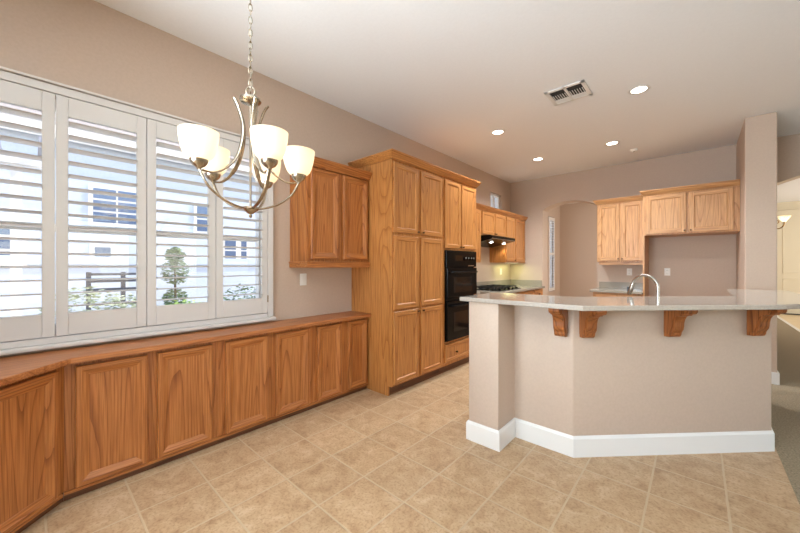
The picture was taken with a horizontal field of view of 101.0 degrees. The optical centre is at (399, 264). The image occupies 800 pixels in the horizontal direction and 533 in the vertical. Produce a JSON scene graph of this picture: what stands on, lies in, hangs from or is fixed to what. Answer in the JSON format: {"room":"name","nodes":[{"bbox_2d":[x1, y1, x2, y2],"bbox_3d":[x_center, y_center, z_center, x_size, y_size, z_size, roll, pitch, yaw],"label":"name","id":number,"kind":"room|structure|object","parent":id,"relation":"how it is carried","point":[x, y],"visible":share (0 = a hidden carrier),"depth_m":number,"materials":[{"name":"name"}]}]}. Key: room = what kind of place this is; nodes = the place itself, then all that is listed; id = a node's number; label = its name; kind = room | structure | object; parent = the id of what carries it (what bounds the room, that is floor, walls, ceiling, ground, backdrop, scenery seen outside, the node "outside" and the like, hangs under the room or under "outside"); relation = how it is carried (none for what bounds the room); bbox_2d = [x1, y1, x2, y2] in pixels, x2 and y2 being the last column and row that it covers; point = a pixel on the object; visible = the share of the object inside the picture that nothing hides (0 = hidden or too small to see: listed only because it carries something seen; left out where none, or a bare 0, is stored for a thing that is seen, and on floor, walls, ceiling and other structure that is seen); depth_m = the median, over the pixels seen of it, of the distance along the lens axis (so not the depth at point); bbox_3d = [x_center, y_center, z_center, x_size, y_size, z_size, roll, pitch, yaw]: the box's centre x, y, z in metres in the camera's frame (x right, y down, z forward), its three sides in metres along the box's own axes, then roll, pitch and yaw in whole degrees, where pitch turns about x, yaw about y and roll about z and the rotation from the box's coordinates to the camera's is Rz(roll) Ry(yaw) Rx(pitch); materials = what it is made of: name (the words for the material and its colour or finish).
{"room":"kitchen","nodes":[
{"label":"kitchen","id":0,"kind":"room"},
{"bbox_2d":[0,0,559,356],"bbox_3d":[0.124,-0.190,4.563,0.160,3.020,12.950,0,0,42],"label":"wall","id":1,"kind":"structure","parent":0,"point":[89,45],"depth_m":2.65,"materials":[{"name":"beige paint"}]},
{"bbox_2d":[0,66,275,355],"bbox_3d":[-1.820,-0.297,2.343,0.200,1.585,1.888,0,0,42],"label":"window","id":2,"kind":"structure","parent":1,"relation":"in","point":[6,74],"depth_m":2.25,"materials":[{"name":"white paint"}]},
{"bbox_2d":[0,80,54,341],"bbox_3d":[-2.213,-0.297,1.814,0.090,1.445,0.436,0,0,42],"label":"plantation shutter","id":3,"kind":"object","parent":2,"relation":"attached to","point":[14,328],"visible":1,"depth_m":1.91,"materials":[{"name":"white paint"}]},
{"bbox_2d":[56,94,145,335],"bbox_3d":[-1.918,-0.297,2.141,0.090,1.445,0.436,0,0,42],"label":"plantation shutter","id":4,"kind":"object","parent":2,"relation":"attached to","point":[67,322],"visible":1,"depth_m":2.10,"materials":[{"name":"white paint"}]},
{"bbox_2d":[146,119,215,325],"bbox_3d":[-1.623,-0.297,2.469,0.090,1.445,0.440,0,0,42],"label":"plantation shutter","id":5,"kind":"object","parent":2,"relation":"attached to","point":[173,313],"visible":0.86,"depth_m":2.39,"materials":[{"name":"white paint"}]},
{"bbox_2d":[216,138,267,317],"bbox_3d":[-1.329,-0.297,2.795,0.090,1.445,0.429,0,0,42],"label":"plantation shutter","id":6,"kind":"object","parent":2,"relation":"attached to","point":[227,308],"visible":0.68,"depth_m":2.75,"materials":[{"name":"white paint"}]},
{"bbox_2d":[300,273,306,285],"bbox_3d":[-0.949,0.142,3.242,0.010,0.116,0.072,0,0,42],"label":"light switch","id":7,"kind":"object","parent":1,"relation":"attached to","point":[303,277],"visible":1,"depth_m":3.24,"materials":[{"name":"white plastic"}]},
{"bbox_2d":[289,156,371,267],"bbox_3d":[-0.687,-0.472,3.282,0.343,0.995,0.806,0,0,42],"label":"upper cabinet","id":8,"kind":"object","parent":1,"relation":"attached to","point":[329,208],"visible":0.94,"depth_m":3.13,"materials":[{"name":"brown wood"}]},
{"bbox_2d":[475,203,483,262],"bbox_3d":[0.955,-0.498,5.091,0.363,0.916,0.724,0,0,42],"label":"upper cabinet","id":9,"kind":"object","parent":1,"relation":"attached to","point":[479,207],"visible":0.2,"depth_m":5.21,"materials":[{"name":"brown wood"}]},
{"bbox_2d":[481,205,507,236],"bbox_3d":[1.500,-0.718,5.698,0.363,0.476,0.903,0,0,42],"label":"upper cabinet","id":10,"kind":"object","parent":1,"relation":"attached to","point":[493,220],"visible":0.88,"depth_m":5.56,"materials":[{"name":"brown wood"}]},
{"bbox_2d":[491,193,498,208],"bbox_3d":[1.794,-1.140,6.418,0.080,0.480,0.460,0,0,42],"label":"window","id":11,"kind":"structure","parent":1,"relation":"in","point":[493,196],"depth_m":6.50,"materials":[{"name":"white paint"}]},
{"bbox_2d":[481,235,514,247],"bbox_3d":[1.551,-0.401,5.654,0.497,0.152,0.890,0,0,42],"label":"range hood","id":12,"kind":"object","parent":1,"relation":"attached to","point":[489,241],"visible":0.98,"depth_m":5.51,"materials":[{"name":"black metal"}]},
{"bbox_2d":[489,212,527,262],"bbox_3d":[2.115,-0.496,6.381,0.363,0.921,0.933,0,0,42],"label":"upper cabinet","id":13,"kind":"object","parent":1,"relation":"attached to","point":[513,252],"visible":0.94,"depth_m":6.17,"materials":[{"name":"brown wood"}]},
{"bbox_2d":[550,220,551,287],"bbox_3d":[3.954,-0.290,8.818,0.080,1.980,0.460,0,0,42],"label":"window","id":14,"kind":"structure","parent":1,"relation":"in","point":[550,220],"depth_m":8.96,"materials":[{"name":"white paint"}]},
{"bbox_2d":[548,217,554,290],"bbox_3d":[4.021,-0.290,8.758,0.060,1.940,0.460,0,0,42],"label":"shutter","id":15,"kind":"object","parent":1,"relation":"attached to","point":[549,218],"visible":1,"depth_m":8.71,"materials":[{"name":"white paint"}]},
{"bbox_2d":[21,362,799,532],"bbox_3d":[1.351,1.370,3.459,3.460,0.100,13.250,0,0,42],"label":"floor","id":16,"kind":"structure","parent":0,"point":[366,460],"depth_m":1.96,"materials":[{"name":"beige tile"}]},
{"bbox_2d":[0,366,63,532],"bbox_3d":[-2.010,0.932,1.444,0.837,0.775,0.768,0,0,42],"label":"base cabinet","id":17,"kind":"object","parent":16,"relation":"on","point":[31,408],"visible":0.95,"depth_m":1.65,"materials":[{"name":"brown wood"}]},
{"bbox_2d":[63,341,218,500],"bbox_3d":[-1.688,0.932,2.206,0.295,0.775,0.795,0,0,42],"label":"base cabinet","id":18,"kind":"object","parent":16,"relation":"on","point":[126,416],"visible":0.82,"depth_m":2.05,"materials":[{"name":"brown wood"}]},
{"bbox_2d":[217,326,314,443],"bbox_3d":[-1.150,0.932,2.804,0.295,0.775,0.814,0,0,42],"label":"base cabinet","id":19,"kind":"object","parent":16,"relation":"on","point":[265,379],"visible":0.84,"depth_m":2.65,"materials":[{"name":"brown wood"}]},
{"bbox_2d":[313,317,367,407],"bbox_3d":[-0.656,0.932,3.352,0.295,0.775,0.661,0,0,42],"label":"base cabinet","id":20,"kind":"object","parent":16,"relation":"on","point":[340,348],"visible":0.82,"depth_m":3.21,"materials":[{"name":"brown wood"}]},
{"bbox_2d":[0,311,370,385],"bbox_3d":[-1.225,0.528,2.265,0.904,0.033,3.038,0,0,42],"label":"countertop","id":21,"kind":"structure","parent":20,"relation":"on","point":[14,368],"depth_m":2.10,"materials":[{"name":"brown wood"}]},
{"bbox_2d":[348,148,446,395],"bbox_3d":[-0.013,0.093,3.782,0.677,2.453,0.939,0,0,42],"label":"pantry cabinet","id":22,"kind":"object","parent":16,"relation":"on","point":[401,289],"visible":0.93,"depth_m":3.47,"materials":[{"name":"brown wood"}]},
{"bbox_2d":[439,170,480,373],"bbox_3d":[0.583,0.093,4.444,0.677,2.453,0.840,0,0,42],"label":"tall cabinet","id":23,"kind":"object","parent":16,"relation":"on","point":[459,191],"visible":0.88,"depth_m":4.17,"materials":[{"name":"brown wood"}]},
{"bbox_2d":[444,250,477,341],"bbox_3d":[0.625,0.374,4.368,0.601,1.108,0.720,0,0,42],"label":"double oven","id":24,"kind":"object","parent":23,"relation":"in","point":[460,272],"visible":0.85,"depth_m":4.12,"materials":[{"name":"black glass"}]},
{"bbox_2d":[513,288,542,294],"bbox_3d":[1.880,0.884,5.873,0.693,0.872,2.005,0,0,42],"label":"base cabinet","id":25,"kind":"object","parent":16,"relation":"on","point":[537,291],"visible":0.15,"depth_m":6.00,"materials":[{"name":"brown wood"}]},
{"bbox_2d":[475,279,544,294],"bbox_3d":[1.693,0.374,5.665,0.693,0.148,2.565,0,0,42],"label":"countertop","id":26,"kind":"structure","parent":25,"relation":"on","point":[525,285],"depth_m":6.26,"materials":[{"name":"beige stone"}]},
{"bbox_2d":[477,284,520,290],"bbox_3d":[1.628,0.382,5.598,0.530,0.052,0.820,0,0,42],"label":"cooktop","id":27,"kind":"object","parent":26,"relation":"in","point":[492,287],"visible":0.98,"depth_m":5.46,"materials":[{"name":"black metal"}]},
{"bbox_2d":[593,292,642,296],"bbox_3d":[3.537,0.877,5.315,0.646,0.885,0.623,0,0,42],"label":"base cabinet","id":28,"kind":"object","parent":16,"relation":"on","point":[595,294],"visible":0.13,"depth_m":5.14,"materials":[{"name":"brown wood"}]},
{"bbox_2d":[589,282,642,293],"bbox_3d":[3.520,0.362,5.327,0.686,0.144,0.628,0,0,42],"label":"countertop","id":29,"kind":"structure","parent":28,"relation":"on","point":[604,287],"depth_m":5.40,"materials":[{"name":"white stone"}]},
{"bbox_2d":[639,179,739,295],"bbox_3d":[4.138,0.115,4.766,1.041,2.410,0.635,0,0,42],"label":"upper cabinet","id":30,"kind":"object","parent":16,"relation":"on","point":[713,208],"visible":0.94,"depth_m":4.56,"materials":[{"name":"brown wood"}]},
{"bbox_3d":[1.915,0.884,2.866,1.512,0.872,1.578,0,0,42],"label":"base cabinet","id":31,"kind":"object","parent":16,"relation":"on","visible":0},
{"bbox_3d":[1.937,0.427,2.911,1.541,0.039,1.678,0,0,42],"label":"countertop","id":32,"kind":"structure","parent":31,"relation":"on","visible":0},
{"bbox_2d":[627,274,659,296],"bbox_3d":[1.923,0.239,2.579,0.109,0.338,0.278,0,0,-38],"label":"kitchen faucet","id":33,"kind":"object","parent":32,"relation":"on","point":[630,288],"visible":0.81,"depth_m":2.58,"materials":[{"name":"silver metal"}]},
{"bbox_2d":[94,0,799,203],"bbox_3d":[4.701,-1.760,2.899,9.190,0.120,16.900,0,0,42],"label":"ceiling","id":34,"kind":"structure","parent":0,"point":[441,76],"depth_m":2.81,"materials":[{"name":"paint"}]},
{"bbox_2d":[177,0,314,217],"bbox_3d":[-0.770,-0.979,1.680,0.613,1.438,0.612,0,0,42],"label":"chandelier","id":35,"kind":"object","parent":34,"relation":"hanging from","point":[268,146],"visible":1,"depth_m":1.65,"materials":[{"name":"white glass"}]},
{"bbox_2d":[491,129,504,134],"bbox_3d":[1.252,-1.696,4.218,0.184,0.005,0.184,0,0,42],"label":"recessed light","id":36,"kind":"object","parent":34,"relation":"in","point":[497,131],"visible":1,"depth_m":4.22,"materials":[{"name":"white paint"}]},
{"bbox_2d":[532,157,543,160],"bbox_3d":[2.213,-1.696,5.292,0.184,0.005,0.184,0,0,42],"label":"recessed light","id":37,"kind":"object","parent":34,"relation":"in","point":[537,158],"visible":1,"depth_m":5.30,"materials":[{"name":"white paint"}]},
{"bbox_2d":[544,80,592,105],"bbox_3d":[1.666,-1.694,3.263,0.354,0.011,0.340,0,0,42],"label":"ceiling vent","id":38,"kind":"object","parent":34,"relation":"in","point":[580,89],"visible":1,"depth_m":3.25,"materials":[{"name":"white metal"}]},
{"bbox_2d":[604,141,619,145],"bbox_3d":[2.958,-1.696,4.603,0.184,0.005,0.184,0,0,42],"label":"recessed light","id":39,"kind":"object","parent":34,"relation":"in","point":[610,143],"visible":1,"depth_m":4.61,"materials":[{"name":"white paint"}]},
{"bbox_2d":[627,84,650,94],"bbox_3d":[2.315,-1.696,3.197,0.184,0.005,0.184,0,0,42],"label":"recessed light","id":40,"kind":"object","parent":34,"relation":"in","point":[639,89],"visible":1,"depth_m":3.19,"materials":[{"name":"white paint"}]},
{"bbox_2d":[560,203,596,296],"bbox_3d":[5.807,-0.190,8.261,3.660,3.020,0.150,0,0,42],"label":"wall","id":41,"kind":"structure","parent":0,"point":[578,221],"depth_m":9.00,"materials":[{"name":"beige paint"}]},
{"bbox_2d":[469,302,770,435],"bbox_3d":[2.047,0.798,2.648,3.035,1.044,0.826,0,0,-12],"label":"wall","id":42,"kind":"structure","parent":0,"point":[631,377],"depth_m":2.33,"materials":[{"name":"beige paint"}]},
{"bbox_2d":[548,308,567,336],"bbox_3d":[1.079,0.386,2.252,0.078,0.221,0.184,0,0,42],"label":"corbel","id":43,"kind":"object","parent":42,"relation":"attached to","point":[560,316],"visible":0.93,"depth_m":2.25,"materials":[{"name":"brown wood"}]},
{"bbox_2d":[579,311,606,337],"bbox_3d":[1.277,0.386,2.186,0.078,0.221,0.184,0,0,-3],"label":"corbel","id":44,"kind":"object","parent":42,"relation":"attached to","point":[588,320],"visible":0.9,"depth_m":2.20,"materials":[{"name":"brown wood"}]},
{"bbox_2d":[466,418,774,457],"bbox_3d":[2.034,1.249,2.630,3.063,0.142,0.782,0,0,-9],"label":"baseboard","id":45,"kind":"structure","parent":42,"relation":"attached to","point":[733,441],"depth_m":2.31,"materials":[{"name":"white paint"}]},
{"bbox_2d":[460,289,799,310],"bbox_3d":[2.121,0.260,2.581,3.290,0.031,1.177,0,0,-10],"label":"countertop","id":46,"kind":"structure","parent":42,"relation":"on","point":[741,299],"depth_m":2.21,"materials":[{"name":"grey stone"}]},
{"bbox_2d":[664,310,697,336],"bbox_3d":[1.885,0.386,2.218,0.078,0.221,0.184,0,0,-3],"label":"corbel","id":47,"kind":"object","parent":42,"relation":"attached to","point":[674,320],"visible":0.93,"depth_m":2.23,"materials":[{"name":"brown wood"}]},
{"bbox_2d":[747,310,786,335],"bbox_3d":[2.498,0.386,2.250,0.078,0.221,0.184,0,0,-3],"label":"corbel","id":48,"kind":"object","parent":42,"relation":"attached to","point":[758,321],"visible":0.89,"depth_m":2.27,"materials":[{"name":"brown wood"}]},
{"bbox_2d":[510,134,799,295],"bbox_3d":[5.688,-0.190,3.989,8.880,3.020,0.280,0,0,42],"label":"wall","id":49,"kind":"structure","parent":0,"point":[705,265],"depth_m":5.21,"materials":[{"name":"beige paint"}]},
{"bbox_2d":[593,195,642,264],"bbox_3d":[3.605,-0.542,5.427,0.698,1.075,0.365,0,0,42],"label":"upper cabinet","id":50,"kind":"object","parent":49,"relation":"attached to","point":[620,219],"visible":0.93,"depth_m":5.30,"materials":[{"name":"brown wood"}]},
{"bbox_2d":[627,268,631,274],"bbox_3d":[3.811,0.115,5.483,0.072,0.116,0.009,0,0,42],"label":"wall outlet","id":51,"kind":"object","parent":49,"relation":"attached to","point":[629,270],"visible":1,"depth_m":5.48,"materials":[{"name":"white plastic"}]},
{"bbox_2d":[664,268,669,275],"bbox_3d":[4.176,0.108,5.155,0.072,0.116,0.009,0,0,42],"label":"wall outlet","id":52,"kind":"object","parent":49,"relation":"attached to","point":[666,270],"visible":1,"depth_m":5.16,"materials":[{"name":"white plastic"}]},
{"bbox_2d":[736,112,776,372],"bbox_3d":[4.455,-0.190,4.150,0.250,3.020,1.130,0,0,42],"label":"wall","id":53,"kind":"structure","parent":0,"point":[756,146],"depth_m":3.74,"materials":[{"name":"beige paint"}]},
{"bbox_2d":[771,370,779,384],"bbox_3d":[4.450,1.255,4.145,0.280,0.130,1.145,0,0,42],"label":"baseboard","id":54,"kind":"structure","parent":53,"relation":"attached to","point":[775,377],"depth_m":3.65,"materials":[{"name":"white paint"}]},
{"bbox_2d":[771,318,799,503],"bbox_3d":[5.987,1.370,1.742,5.730,0.100,16.900,0,0,42],"label":"floor","id":55,"kind":"structure","parent":0,"point":[785,397],"depth_m":3.12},
{"bbox_2d":[777,201,799,313],"bbox_3d":[11.664,-0.190,7.900,5.530,3.020,0.150,0,0,42],"label":"wall","id":56,"kind":"structure","parent":0,"point":[794,203],"depth_m":8.88,"materials":[{"name":"beige paint"}]},
{"bbox_2d":[777,209,799,313],"bbox_3d":[10.623,-0.090,8.682,0.935,2.780,0.071,0,0,42],"label":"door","id":57,"kind":"structure","parent":56,"relation":"in","point":[788,236],"depth_m":8.84,"materials":[{"name":"beige paint"}]},
{"bbox_2d":[777,315,799,331],"bbox_3d":[10.603,1.368,6.063,4.650,0.104,4.000,0,0,42],"label":"trim","id":58,"kind":"structure","parent":56,"relation":"attached to","point":[780,318],"depth_m":7.42,"materials":[{"name":"white paint"}]},
{"bbox_2d":[777,207,799,210],"bbox_3d":[10.990,-0.110,8.385,2.060,2.860,0.029,0,0,42],"label":"trim","id":59,"kind":"structure","parent":56,"relation":"attached to","point":[791,208],"depth_m":8.87,"materials":[{"name":"beige paint"}]},
{"bbox_2d":[778,314,799,328],"bbox_3d":[10.696,1.370,6.121,4.590,0.100,4.090,0,0,42],"label":"floor","id":60,"kind":"structure","parent":0,"point":[794,320],"depth_m":8.07,"materials":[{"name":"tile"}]},
{"bbox_3d":[7.373,-0.190,7.161,0.140,3.020,6.690,0,0,42],"label":"wall","id":61,"kind":"structure","parent":0,"visible":0},
{"bbox_2d":[777,215,791,228],"bbox_3d":[5.399,-0.602,4.693,0.221,0.181,0.136,0,0,42],"label":"wall sconce","id":62,"kind":"object","parent":61,"relation":"attached to","point":[785,218],"visible":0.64,"depth_m":4.65,"materials":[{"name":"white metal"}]},
{"label":"outside","id":63,"kind":"structure","parent":0,"visible":0},
{"bbox_3d":[-2.992,1.530,9.419,10.950,0.180,26.000,0,0,42],"label":"floor","id":64,"kind":"structure","parent":63,"visible":0},
{"bbox_2d":[0,136,41,316],"bbox_3d":[-5.341,-0.060,3.932,1.400,3.000,1.700,0,0,42],"label":"pergola","id":65,"kind":"object","parent":64,"relation":"on","point":[15,245],"visible":0.5,"depth_m":4.27,"materials":[{"name":"white paint"}]},
{"bbox_2d":[37,285,135,319],"bbox_3d":[-4.493,0.868,4.901,0.724,1.145,1.276,0,0,42],"label":"bush","id":66,"kind":"object","parent":64,"relation":"on","point":[117,299],"visible":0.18,"depth_m":4.89,"materials":[{"name":"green plant"}]},
{"bbox_2d":[86,272,135,309],"bbox_3d":[-4.933,0.780,5.880,0.060,1.320,0.960,0,0,42],"label":"fence","id":67,"kind":"object","parent":64,"relation":"on","point":[88,274],"visible":0.35,"depth_m":5.74,"materials":[{"name":"grey paint"}]},
{"bbox_2d":[0,102,254,322],"bbox_3d":[-5.950,-1.060,10.064,5.690,5.000,18.000,0,0,42],"label":"house","id":68,"kind":"structure","parent":64,"relation":"on","point":[27,246],"depth_m":6.45,"materials":[{"name":"paint"}]},
{"bbox_2d":[160,247,188,304],"bbox_3d":[-4.406,0.538,6.472,0.500,1.803,0.508,0,0,42],"label":"topiary shrub","id":69,"kind":"object","parent":64,"relation":"on","point":[173,261],"visible":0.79,"depth_m":6.42,"materials":[{"name":"green plant"}]},
{"bbox_2d":[166,299,195,304],"bbox_3d":[-3.619,1.000,5.856,0.651,0.880,1.174,0,0,42],"label":"flowering bush","id":70,"kind":"object","parent":64,"relation":"on","point":[184,299],"visible":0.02,"depth_m":5.73,"materials":[{"name":"green plant"}]},
{"bbox_2d":[223,284,254,299],"bbox_3d":[-3.212,0.914,7.194,0.628,1.051,1.440,0,0,42],"label":"bush","id":71,"kind":"object","parent":64,"relation":"on","point":[233,297],"visible":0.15,"depth_m":6.96,"materials":[{"name":"green plant"}]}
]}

